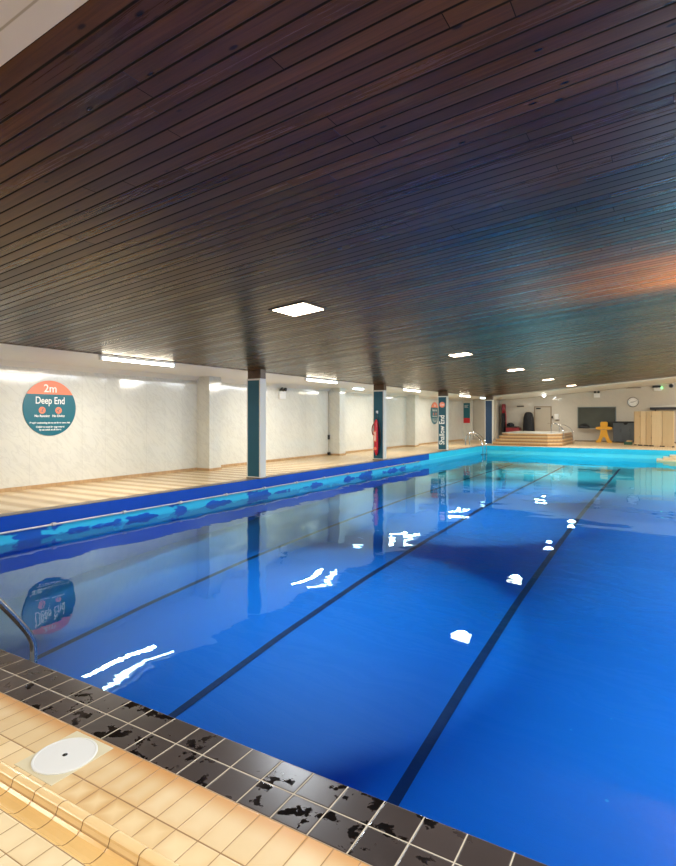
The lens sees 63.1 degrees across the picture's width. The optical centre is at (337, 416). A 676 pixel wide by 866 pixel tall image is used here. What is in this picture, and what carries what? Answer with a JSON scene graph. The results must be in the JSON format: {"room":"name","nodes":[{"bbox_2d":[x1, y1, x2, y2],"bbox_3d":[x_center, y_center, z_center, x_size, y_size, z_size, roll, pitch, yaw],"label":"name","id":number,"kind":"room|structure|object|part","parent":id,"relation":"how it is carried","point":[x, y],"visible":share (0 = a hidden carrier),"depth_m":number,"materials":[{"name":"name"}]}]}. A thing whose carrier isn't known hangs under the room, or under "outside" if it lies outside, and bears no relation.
{"room":"indoor swimming pool","nodes":[
{"label":"indoor swimming pool","id":0,"kind":"room"},
{"bbox_2d":[0,808,85,865],"bbox_3d":[-3.067,1.556,-0.119,17.550,0.088,5.660,0,0,31],"label":"floor","id":1,"kind":"structure","parent":0,"point":[20,845],"depth_m":1.92,"materials":[{"name":"beige tile"}]},
{"bbox_2d":[0,365,462,488],"bbox_3d":[-1.601,0.000,19.712,0.200,3.400,41.250,0,0,31],"label":"wall","id":2,"kind":"structure","parent":0,"point":[121,425],"depth_m":14.11,"materials":[{"name":"paint"}]},
{"bbox_2d":[23,381,75,435],"bbox_3d":[-6.174,-0.190,11.803,0.016,1.180,1.180,0,0,31],"label":"round sign","id":3,"kind":"object","parent":2,"relation":"attached to","point":[49,407],"visible":1,"depth_m":11.78,"materials":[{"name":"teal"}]},
{"bbox_2d":[197,376,221,470],"bbox_3d":[-3.652,0.172,15.585,0.492,2.655,0.484,0,0,31],"label":"pilaster","id":4,"kind":"object","parent":2,"relation":"attached to","point":[208,387],"visible":0.89,"depth_m":15.40,"materials":[{"name":"paint"}]},
{"bbox_3d":[-3.652,1.465,15.585,0.492,0.070,0.484,0,0,31],"label":"skirting","id":5,"kind":"part","parent":4,"relation":"part of","materials":[{"name":"tile"}]},
{"bbox_2d":[0,439,462,492],"bbox_3d":[-1.510,1.462,19.658,0.012,0.075,41.250,0,0,31],"label":"baseboard","id":6,"kind":"structure","parent":2,"relation":"attached to","point":[308,456],"depth_m":13.83,"materials":[{"name":"tile"}]},
{"bbox_2d":[0,359,463,400],"bbox_3d":[-1.724,-1.080,19.203,0.110,0.110,40.250,0,0,31],"label":"trim","id":7,"kind":"structure","parent":2,"relation":"attached to","point":[2,362],"depth_m":13.82,"materials":[{"name":"beige paint"}]},
{"bbox_2d":[278,387,286,398],"bbox_3d":[-1.900,-0.818,18.872,0.145,0.395,0.340,0,0,31],"label":"emergency light","id":8,"kind":"object","parent":2,"relation":"attached to","point":[281,394],"visible":1,"depth_m":18.80,"materials":[{"name":"white plastic"}]},
{"bbox_2d":[327,391,330,454],"bbox_3d":[-0.354,0.233,21.535,0.080,2.495,0.120,0,0,31],"label":"conduit","id":9,"kind":"object","parent":2,"relation":"attached to","point":[328,452],"visible":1,"depth_m":21.54,"materials":[{"name":"beige paint"}]},
{"bbox_2d":[329,388,345,455],"bbox_3d":[-0.024,0.172,21.688,0.492,2.655,0.484,0,0,31],"label":"pilaster","id":10,"kind":"object","parent":2,"relation":"attached to","point":[336,395],"visible":0.89,"depth_m":21.50,"materials":[{"name":"paint"}]},
{"bbox_2d":[406,395,418,446],"bbox_3d":[3.809,0.172,28.135,0.492,2.655,0.484,0,0,31],"label":"pilaster","id":11,"kind":"object","parent":2,"relation":"attached to","point":[411,400],"visible":0.86,"depth_m":27.94,"materials":[{"name":"paint"}]},
{"bbox_2d":[430,402,437,423],"bbox_3d":[5.534,-0.220,31.495,0.016,1.260,1.260,0,0,31],"label":"round sign","id":12,"kind":"object","parent":2,"relation":"attached to","point":[434,408],"visible":1,"depth_m":31.47,"materials":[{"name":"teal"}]},
{"bbox_2d":[463,400,472,439],"bbox_3d":[8.524,0.172,36.058,0.500,2.655,0.500,0,0,31],"label":"pilaster","id":13,"kind":"object","parent":2,"relation":"attached to","point":[467,427],"visible":0.57,"depth_m":35.88,"materials":[{"name":"paint"}]},
{"bbox_2d":[464,403,469,422],"bbox_3d":[8.388,-0.260,35.829,0.420,1.300,0.022,0,0,31],"label":"information panel","id":14,"kind":"object","parent":13,"relation":"attached to","point":[466,405],"visible":1,"depth_m":35.81,"materials":[{"name":"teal plastic"}]},
{"bbox_2d":[0,446,484,601],"bbox_3d":[0.592,2.502,17.589,0.210,1.997,27.365,0,0,32],"label":"wall","id":15,"kind":"structure","parent":0,"point":[31,560],"depth_m":10.37,"materials":[{"name":"blue tile"}]},
{"bbox_2d":[0,461,419,534],"bbox_3d":[-1.555,1.731,13.838,0.109,0.060,18.003,0,0,32],"label":"pool edge","id":16,"kind":"object","parent":15,"relation":"attached to","point":[296,482],"visible":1,"depth_m":10.86,"materials":[{"name":"blue tile"}]},
{"bbox_2d":[0,0,675,399],"bbox_3d":[6.027,-1.843,15.176,17.550,1.416,41.250,0,0,31],"label":"ceiling","id":17,"kind":"structure","parent":0,"point":[494,181],"depth_m":4.14,"materials":[{"name":"brown wood"}]},
{"bbox_2d":[98,355,175,366],"bbox_3d":[-3.893,-1.090,10.790,0.100,0.090,1.790,0,0,31],"label":"strip light","id":18,"kind":"object","parent":17,"relation":"attached to","point":[101,357],"visible":0.91,"depth_m":10.67,"materials":[{"name":"white plastic"}]},
{"bbox_2d":[0,342,482,396],"bbox_3d":[0.738,-1.139,18.275,0.030,0.032,29.330,0,0,31],"label":"trim","id":19,"kind":"structure","parent":17,"relation":"attached to","point":[0,342],"depth_m":11.14,"materials":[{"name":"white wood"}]},
{"bbox_2d":[268,301,327,316],"bbox_3d":[-0.552,-1.512,7.681,0.600,0.086,0.600,0,0,31],"label":"recessed light","id":20,"kind":"object","parent":17,"relation":"in","point":[303,307],"visible":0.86,"depth_m":7.62,"materials":[{"name":"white plastic"}]},
{"bbox_2d":[273,303,323,315],"bbox_3d":[-0.552,-1.505,7.681,0.510,0.028,0.510,-6,-3,31],"label":"diffuser","id":21,"kind":"object","parent":20,"relation":"attached to","point":[298,309],"depth_m":7.65,"materials":[{"name":"white plastic"}]},
{"bbox_2d":[304,377,337,383],"bbox_3d":[-0.487,-1.090,16.519,0.100,0.090,1.790,0,0,31],"label":"strip light","id":22,"kind":"object","parent":17,"relation":"attached to","point":[305,378],"visible":0.94,"depth_m":16.38,"materials":[{"name":"white plastic"}]},
{"bbox_2d":[401,388,420,391],"bbox_3d":[2.989,-1.090,22.364,0.100,0.090,1.790,0,0,31],"label":"strip light","id":23,"kind":"object","parent":17,"relation":"attached to","point":[405,389],"visible":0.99,"depth_m":22.24,"materials":[{"name":"white plastic"}]},
{"bbox_2d":[447,352,472,356],"bbox_3d":[2.973,-1.523,13.357,0.516,0.074,0.516,0,0,31],"label":"recessed light","id":24,"kind":"object","parent":17,"relation":"in","point":[463,353],"visible":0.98,"depth_m":13.29,"materials":[{"name":"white plastic"}]},
{"bbox_2d":[506,368,525,371],"bbox_3d":[5.744,-1.533,17.782,0.516,0.074,0.516,0,0,31],"label":"recessed light","id":25,"kind":"object","parent":17,"relation":"in","point":[518,368],"visible":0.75,"depth_m":17.71,"materials":[{"name":"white plastic"}]},
{"bbox_2d":[497,377,673,395],"bbox_3d":[14.648,-1.773,27.083,14.900,1.356,0.030,0,0,31],"label":"trim","id":26,"kind":"structure","parent":17,"relation":"attached to","point":[666,377],"depth_m":28.12,"materials":[{"name":"white paint"}]},
{"bbox_2d":[0,486,675,865],"bbox_3d":[5.293,2.818,14.794,11.221,1.003,26.957,0,0,31],"label":"pool water","id":27,"kind":"structure","parent":0,"point":[501,671],"depth_m":6.40,"materials":[{"name":"liquid"}]},
{"bbox_2d":[656,454,675,461],"bbox_3d":[15.077,2.075,23.832,2.200,0.790,1.380,0,0,31],"label":"steps","id":28,"kind":"structure","parent":27,"relation":"on","point":[672,458],"depth_m":23.87,"materials":[{"name":"beige tile"}]},
{"bbox_2d":[0,440,675,865],"bbox_3d":[7.511,1.598,17.672,17.550,0.204,35.442,0,0,31],"label":"floor","id":29,"kind":"structure","parent":0,"point":[369,829],"depth_m":2.25,"materials":[{"name":"beige tile"}]},
{"bbox_2d":[0,598,36,662],"bbox_3d":[-2.405,1.713,3.224,0.582,2.073,1.041,0,0,31],"label":"pool ladder","id":30,"kind":"object","parent":29,"relation":"attached to","point":[4,606],"visible":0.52,"depth_m":3.42,"materials":[{"name":"metal"}]},
{"bbox_2d":[14,731,112,785],"bbox_3d":[-1.207,1.521,2.432,0.270,0.058,0.297,0,0,31],"label":"skimmer cover","id":31,"kind":"object","parent":29,"relation":"on","point":[56,761],"visible":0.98,"depth_m":2.41,"materials":[{"name":"white plastic"}]},
{"bbox_3d":[-1.207,1.498,2.432,0.266,0.012,0.266,0,0,31],"label":"lid","id":32,"kind":"part","parent":31,"relation":"part of","materials":[{"name":"white plastic"}]},
{"bbox_2d":[0,782,134,865],"bbox_3d":[-1.597,1.552,2.353,17.550,0.077,0.092,0,0,31],"label":"trim","id":33,"kind":"structure","parent":29,"relation":"attached to","point":[60,833],"depth_m":2.03,"materials":[{"name":"tile"}]},
{"bbox_2d":[0,761,179,865],"bbox_3d":[-1.559,1.535,2.416,17.550,0.090,0.056,0,0,31],"label":"trim","id":34,"kind":"structure","parent":29,"relation":"attached to","point":[120,843],"depth_m":2.04,"materials":[{"name":"tile"}]},
{"bbox_2d":[246,369,266,478],"bbox_3d":[-2.001,0.168,13.522,0.450,2.665,0.260,0,0,31],"label":"column","id":35,"kind":"structure","parent":29,"relation":"on","point":[256,381],"depth_m":13.43,"materials":[{"name":"teal paint"}]},
{"bbox_3d":[-2.058,0.282,13.435,0.360,2.355,0.016,0,0,31],"label":"panel","id":36,"kind":"part","parent":35,"relation":"part of","materials":[{"name":"teal paint"}]},
{"bbox_3d":[-2.057,0.273,13.427,0.418,2.415,0.020,0,0,31],"label":"edge trim","id":37,"kind":"part","parent":35,"relation":"part of","materials":[{"name":"white paint"}]},
{"bbox_2d":[372,384,386,459],"bbox_3d":[1.474,0.168,19.366,0.450,2.665,0.260,0,0,31],"label":"column","id":38,"kind":"structure","parent":29,"relation":"on","point":[379,392],"depth_m":19.25,"materials":[{"name":"teal paint"}]},
{"bbox_2d":[371,411,380,455],"bbox_3d":[1.315,0.565,19.215,0.352,1.570,0.204,0,0,31],"label":"tube","id":39,"kind":"object","parent":38,"relation":"hanging from","point":[376,424],"visible":1,"depth_m":19.16,"materials":[{"name":"red plastic"}]},
{"bbox_3d":[1.417,0.282,19.280,0.360,2.355,0.016,0,0,31],"label":"panel","id":40,"kind":"part","parent":38,"relation":"part of","materials":[{"name":"teal paint"}]},
{"bbox_3d":[1.418,0.273,19.272,0.418,2.415,0.020,0,0,31],"label":"edge trim","id":41,"kind":"part","parent":38,"relation":"part of","materials":[{"name":"white paint"}]},
{"bbox_2d":[438,391,447,450],"bbox_3d":[4.737,0.168,24.756,0.450,2.665,0.260,0,0,31],"label":"column","id":42,"kind":"structure","parent":29,"relation":"on","point":[442,396],"depth_m":24.65,"materials":[{"name":"teal paint"}]},
{"bbox_2d":[465,432,486,454],"bbox_3d":[7.159,1.628,28.493,0.976,1.644,0.720,0,0,31],"label":"pool ladder","id":43,"kind":"object","parent":29,"relation":"attached to","point":[473,432],"visible":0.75,"depth_m":28.43,"materials":[{"name":"metal"}]},
{"bbox_2d":[485,396,493,443],"bbox_3d":[8.325,0.168,30.243,0.450,2.665,0.260,0,0,31],"label":"column","id":44,"kind":"structure","parent":29,"relation":"on","point":[489,400],"depth_m":30.16,"materials":[{"name":"blue paint"}]},
{"bbox_3d":[8.267,0.282,30.156,0.360,2.355,0.016,0,0,31],"label":"panel","id":45,"kind":"part","parent":44,"relation":"part of","materials":[{"name":"blue paint"}]},
{"bbox_2d":[506,426,520,431],"bbox_3d":[11.309,1.050,35.507,0.850,0.900,0.520,0,0,31],"label":"storage box","id":46,"kind":"object","parent":29,"relation":"on","point":[508,428],"visible":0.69,"depth_m":35.31,"materials":[{"name":"red plastic"}]},
{"bbox_2d":[523,412,533,430],"bbox_3d":[12.108,0.590,34.964,0.743,1.820,0.511,0,0,31],"label":"stand","id":47,"kind":"object","parent":29,"relation":"on","point":[528,420],"visible":0.73,"depth_m":34.77,"materials":[{"name":"black plastic"}]},
{"bbox_2d":[493,431,573,445],"bbox_3d":[11.016,1.173,30.856,3.530,0.655,5.095,0,0,31],"label":"spa","id":48,"kind":"object","parent":29,"relation":"on","point":[516,438],"visible":0.97,"depth_m":29.12,"materials":[{"name":"tile"}]},
{"bbox_2d":[596,422,611,442],"bbox_3d":[15.553,0.890,32.166,0.878,1.220,0.106,0,0,31],"label":"sign","id":49,"kind":"object","parent":29,"relation":"on","point":[603,427],"visible":1,"depth_m":32.13,"materials":[{"name":"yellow plastic"}]},
{"bbox_2d":[612,421,633,441],"bbox_3d":[16.892,0.855,32.208,1.480,1.190,0.785,0,0,31],"label":"storage cabinet","id":50,"kind":"object","parent":29,"relation":"on","point":[623,431],"visible":0.66,"depth_m":31.99,"materials":[{"name":"grey metal"}]},
{"bbox_3d":[16.344,0.900,32.162,0.445,1.040,0.020,0,0,31],"label":"door","id":51,"kind":"part","parent":50,"relation":"part of","materials":[{"name":"grey metal"}]},
{"bbox_2d":[612,421,633,422],"bbox_3d":[16.894,0.300,32.210,1.480,0.080,0.780,0,0,31],"label":"countertop","id":52,"kind":"structure","parent":50,"relation":"on","point":[612,421],"depth_m":31.96,"materials":[{"name":"black plastic"}]},
{"bbox_3d":[16.735,0.900,31.930,0.445,1.040,0.020,0,0,31],"label":"door","id":53,"kind":"part","parent":50,"relation":"part of","materials":[{"name":"grey metal"}]},
{"bbox_3d":[17.127,0.900,31.697,0.445,1.040,0.020,0,0,31],"label":"door","id":54,"kind":"part","parent":50,"relation":"part of","materials":[{"name":"grey metal"}]},
{"bbox_2d":[624,440,632,444],"bbox_3d":[15.659,1.380,29.664,0.400,0.240,0.360,0,0,31],"label":"crate","id":55,"kind":"object","parent":29,"relation":"on","point":[629,442],"visible":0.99,"depth_m":29.52,"materials":[{"name":"plastic"}]},
{"bbox_2d":[634,411,673,446],"bbox_3d":[16.126,0.600,28.144,0.195,1.800,2.252,0,0,-23],"label":"folding screen","id":56,"kind":"object","parent":29,"relation":"on","point":[651,428],"visible":1,"depth_m":28.03,"materials":[{"name":"brown wood"}]},
{"bbox_3d":[15.780,0.575,29.014,0.040,1.750,0.376,0,0,-12],"label":"panel","id":57,"kind":"part","parent":56,"relation":"part of","materials":[{"name":"brown wood"}]},
{"bbox_3d":[15.905,0.575,28.677,0.040,1.750,0.284,0,0,-31],"label":"panel","id":58,"kind":"part","parent":56,"relation":"part of","materials":[{"name":"brown wood"}]},
{"bbox_3d":[16.020,0.575,28.360,0.040,1.750,0.335,0,0,-10],"label":"panel","id":59,"kind":"part","parent":56,"relation":"part of","materials":[{"name":"brown wood"}]},
{"bbox_3d":[16.200,0.575,27.960,0.040,1.750,0.494,0,0,-35],"label":"panel","id":60,"kind":"part","parent":56,"relation":"part of","materials":[{"name":"brown wood"}]},
{"bbox_3d":[16.459,0.575,27.417,0.040,1.750,0.654,0,0,-18],"label":"panel","id":61,"kind":"part","parent":56,"relation":"part of","materials":[{"name":"brown wood"}]},
{"bbox_2d":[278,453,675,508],"bbox_3d":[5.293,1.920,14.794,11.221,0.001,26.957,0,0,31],"label":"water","id":62,"kind":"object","parent":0,"point":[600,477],"visible":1,"depth_m":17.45,"materials":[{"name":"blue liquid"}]},
{"bbox_2d":[473,399,499,439],"bbox_3d":[9.620,0.180,36.453,1.980,2.640,1.000,0,0,31],"label":"wall","id":63,"kind":"structure","parent":0,"point":[478,405],"depth_m":36.01,"materials":[{"name":"white paint"}]},
{"bbox_2d":[485,446,675,458],"bbox_3d":[12.318,2.502,26.413,11.020,1.997,0.204,0,0,31],"label":"wall","id":64,"kind":"structure","parent":0,"point":[519,450],"depth_m":26.62,"materials":[{"name":"tile"}]},
{"bbox_2d":[500,383,675,441],"bbox_3d":[16.619,-0.700,32.990,17.950,4.800,0.200,0,0,31],"label":"wall","id":65,"kind":"structure","parent":0,"point":[565,405],"depth_m":33.70,"materials":[{"name":"white paint"}]},
{"bbox_2d":[501,404,505,433],"bbox_3d":[10.818,0.320,35.930,0.320,2.360,0.587,0,0,12],"label":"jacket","id":66,"kind":"object","parent":65,"relation":"hanging from","point":[503,415],"visible":0.95,"depth_m":35.73,"materials":[{"name":"red fabric"}]},
{"bbox_2d":[534,406,551,430],"bbox_3d":[13.014,0.410,34.959,1.060,2.180,0.100,0,0,31],"label":"door","id":67,"kind":"structure","parent":65,"relation":"in","point":[542,415],"depth_m":34.98,"materials":[{"name":"beige paint"}]},
{"bbox_2d":[552,414,558,420],"bbox_3d":[13.664,0.020,34.567,0.460,0.400,0.110,0,0,31],"label":"dispenser","id":68,"kind":"object","parent":65,"relation":"attached to","point":[556,416],"visible":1,"depth_m":34.48,"materials":[{"name":"white plastic"}]},
{"bbox_2d":[577,407,615,428],"bbox_3d":[15.630,0.060,33.276,2.160,1.360,0.320,0,0,31],"label":"window","id":69,"kind":"structure","parent":65,"relation":"in","point":[592,416],"depth_m":33.43,"materials":[{"name":"grey glass"}]},
{"bbox_2d":[579,423,589,428],"bbox_3d":[15.046,0.538,33.623,0.620,0.323,0.260,0,0,31],"label":"bag","id":70,"kind":"object","parent":69,"relation":"on","point":[584,425],"visible":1,"depth_m":33.54,"materials":[{"name":"fabric"}]},
{"bbox_2d":[594,391,599,397],"bbox_3d":[15.692,-1.377,33.340,0.340,0.395,0.145,0,0,31],"label":"emergency light","id":71,"kind":"object","parent":65,"relation":"attached to","point":[596,395],"visible":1,"depth_m":33.31,"materials":[{"name":"white plastic"}]},
{"bbox_2d":[574,440,675,442],"bbox_3d":[16.564,1.462,32.899,17.550,0.075,0.012,0,0,31],"label":"baseboard","id":72,"kind":"structure","parent":65,"relation":"attached to","point":[574,440],"depth_m":33.58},
{"bbox_2d":[627,397,638,406],"bbox_3d":[17.373,-0.880,32.391,0.600,0.600,0.060,0,0,31],"label":"wall clock","id":73,"kind":"object","parent":65,"relation":"attached to","point":[632,401],"visible":1,"depth_m":32.38,"materials":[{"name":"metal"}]},
{"bbox_2d":[652,385,662,390],"bbox_3d":[18.422,-1.665,31.709,0.520,0.290,0.160,0,0,31],"label":"exit light","id":74,"kind":"object","parent":65,"relation":"attached to","point":[656,388],"visible":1,"depth_m":31.67,"materials":[{"name":"white plastic"}]},
{"bbox_2d":[650,404,675,410],"bbox_3d":[19.701,-0.635,30.838,3.850,0.750,0.350,0,0,31],"label":"wall shelf","id":75,"kind":"object","parent":65,"relation":"attached to","point":[666,407],"visible":0.87,"depth_m":31.40,"materials":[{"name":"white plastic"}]}
]}

